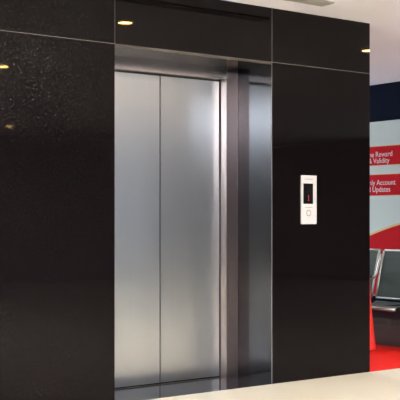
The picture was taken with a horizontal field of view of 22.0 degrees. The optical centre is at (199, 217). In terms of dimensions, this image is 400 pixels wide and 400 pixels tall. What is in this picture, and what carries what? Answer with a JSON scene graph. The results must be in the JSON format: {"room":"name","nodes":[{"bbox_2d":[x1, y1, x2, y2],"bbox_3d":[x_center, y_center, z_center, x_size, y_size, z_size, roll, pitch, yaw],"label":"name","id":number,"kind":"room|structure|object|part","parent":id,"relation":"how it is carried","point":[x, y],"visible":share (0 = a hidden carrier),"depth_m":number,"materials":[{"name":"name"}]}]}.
{"room":"elevator lobby","nodes":[
{"label":"elevator lobby","id":0,"kind":"room"},
{"bbox_2d":[0,0,114,399],"bbox_3d":[-3.425,-0.150,5.398,5.745,2.570,2.000,0,0,-36],"label":"wall","id":1,"kind":"structure","parent":0,"point":[57,57],"depth_m":6.06,"materials":[{"name":"black stone"}]},
{"bbox_3d":[-2.843,-1.251,4.604,5.742,0.368,0.030,0,0,-36],"label":"granite panel","id":2,"kind":"part","parent":1,"relation":"part of","materials":[{"name":"black stone"}]},
{"bbox_2d":[115,55,237,389],"bbox_3d":[-0.267,0.036,7.010,1.256,2.198,0.107,0,0,-36],"label":"elevator door","id":3,"kind":"structure","parent":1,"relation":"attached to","point":[176,123],"depth_m":7.09,"materials":[{"name":"metal"}]},
{"bbox_3d":[-0.520,0.050,6.872,0.584,2.150,0.030,0,0,-36],"label":"door panel","id":4,"kind":"part","parent":3,"relation":"part of","materials":[{"name":"metal"}]},
{"bbox_3d":[-0.273,1.133,7.018,1.048,0.002,0.023,0,0,-36],"label":"sill","id":5,"kind":"part","parent":3,"relation":"part of","materials":[{"name":"metal"}]},
{"bbox_3d":[-0.051,0.050,7.217,0.564,2.150,0.030,0,0,-36],"label":"door panel","id":6,"kind":"part","parent":3,"relation":"part of","materials":[{"name":"metal"}]},
{"bbox_2d":[115,0,271,68],"bbox_3d":[-0.369,-1.243,7.149,1.312,0.384,1.201,0,0,-36],"label":"wall","id":7,"kind":"structure","parent":0,"point":[219,33],"depth_m":6.69,"materials":[{"name":"black stone"}]},
{"bbox_3d":[-0.157,-1.078,6.861,1.256,0.030,0.458,0,0,-36],"label":"soffit panel","id":8,"kind":"part","parent":7,"relation":"part of","materials":[{"name":"silver metal"}]},
{"bbox_2d":[115,323,399,399],"bbox_3d":[3.075,1.185,5.215,16.000,0.100,16.000,0,0,-36],"label":"floor","id":9,"kind":"structure","parent":0,"point":[383,384],"depth_m":6.86,"materials":[{"name":"beige tile"}]},
{"bbox_2d":[370,344,399,371],"bbox_3d":[1.182,1.132,8.726,1.220,0.004,1.900,0,0,-36],"label":"carpet","id":10,"kind":"object","parent":9,"relation":"on","point":[384,357],"visible":0.27,"depth_m":8.28,"materials":[{"name":"red carpet"}]},
{"bbox_2d":[370,290,375,350],"bbox_3d":[1.380,0.757,8.866,0.270,0.745,0.270,0,0,-36],"label":"marker","id":11,"kind":"object","parent":10,"relation":"on","point":[372,336],"visible":0.12,"depth_m":8.80,"materials":[{"name":"red plastic"}]},
{"bbox_2d":[370,248,399,319],"bbox_3d":[1.701,0.709,9.195,0.598,0.842,2.110,0,0,-36],"label":"bench","id":12,"kind":"object","parent":10,"relation":"on","point":[388,284],"visible":0.36,"depth_m":9.47,"materials":[{"name":"metal"}]},
{"bbox_3d":[1.474,0.519,9.885,0.145,0.437,0.620,0,0,-36],"label":"backrest","id":13,"kind":"part","parent":12,"relation":"part of","materials":[{"name":"metal"}]},
{"bbox_3d":[1.500,0.578,9.482,0.507,0.494,0.027,0,0,-36],"label":"armrest","id":14,"kind":"part","parent":12,"relation":"part of","materials":[{"name":"silver metal"}]},
{"bbox_3d":[1.648,0.781,9.156,0.440,0.043,0.640,0,0,-36],"label":"seat","id":15,"kind":"part","parent":12,"relation":"part of","materials":[{"name":"metal"}]},
{"bbox_3d":[1.883,0.519,9.329,0.145,0.437,0.640,0,0,-36],"label":"backrest","id":16,"kind":"part","parent":12,"relation":"part of","materials":[{"name":"metal"}]},
{"bbox_2d":[238,8,369,383],"bbox_3d":[0.279,-0.150,8.124,0.946,2.570,2.000,0,0,-36],"label":"wall","id":17,"kind":"structure","parent":0,"point":[304,289],"depth_m":7.26,"materials":[{"name":"black stone"}]},
{"bbox_3d":[0.355,0.035,7.250,0.028,2.200,0.438,0,0,-36],"label":"return panel","id":18,"kind":"part","parent":17,"relation":"part of","materials":[{"name":"silver metal"}]},
{"bbox_2d":[301,175,316,223],"bbox_3d":[0.764,-0.128,7.229,0.144,0.342,0.018,0,0,-36],"label":"panel","id":19,"kind":"object","parent":17,"relation":"attached to","point":[308,182],"visible":1,"depth_m":7.22,"materials":[{"name":"white plastic"}]},
{"bbox_3d":[0.864,0.036,7.331,0.942,2.198,0.030,0,0,-36],"label":"granite panel","id":20,"kind":"part","parent":17,"relation":"part of","materials":[{"name":"black stone"}]},
{"bbox_3d":[0.864,-1.251,7.331,0.942,0.368,0.030,0,0,-36],"label":"granite panel","id":21,"kind":"part","parent":17,"relation":"part of","materials":[{"name":"black stone"}]},
{"bbox_2d":[224,0,399,84],"bbox_3d":[3.075,-1.485,5.215,16.000,0.100,16.000,0,0,-36],"label":"ceiling","id":22,"kind":"structure","parent":0,"point":[383,16],"depth_m":7.41,"materials":[{"name":"white paint"}]},
{"bbox_2d":[285,0,334,6],"bbox_3d":[0.371,-1.430,6.536,1.208,0.010,0.123,0,0,-36],"label":"ceiling vent","id":23,"kind":"object","parent":22,"relation":"in","point":[321,3],"visible":1,"depth_m":6.82,"materials":[{"name":"grey metal"}]},
{"bbox_2d":[370,81,399,302],"bbox_3d":[2.050,-0.150,10.979,0.120,2.570,5.500,0,0,-36],"label":"wall","id":24,"kind":"structure","parent":0,"point":[384,98],"depth_m":10.99,"materials":[{"name":"black"}]},
{"bbox_2d":[370,119,399,295],"bbox_3d":[2.198,-0.099,10.653,0.028,1.868,2.800,0,0,-36],"label":"poster","id":25,"kind":"object","parent":24,"relation":"attached to","point":[384,135],"visible":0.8,"depth_m":10.95,"materials":[{"name":"grey paper"}]},
{"bbox_2d":[373,317,399,325],"bbox_3d":[1.995,1.093,10.938,0.018,0.085,5.500,0,0,-36],"label":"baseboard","id":26,"kind":"structure","parent":24,"relation":"attached to","point":[375,320],"depth_m":10.94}
]}

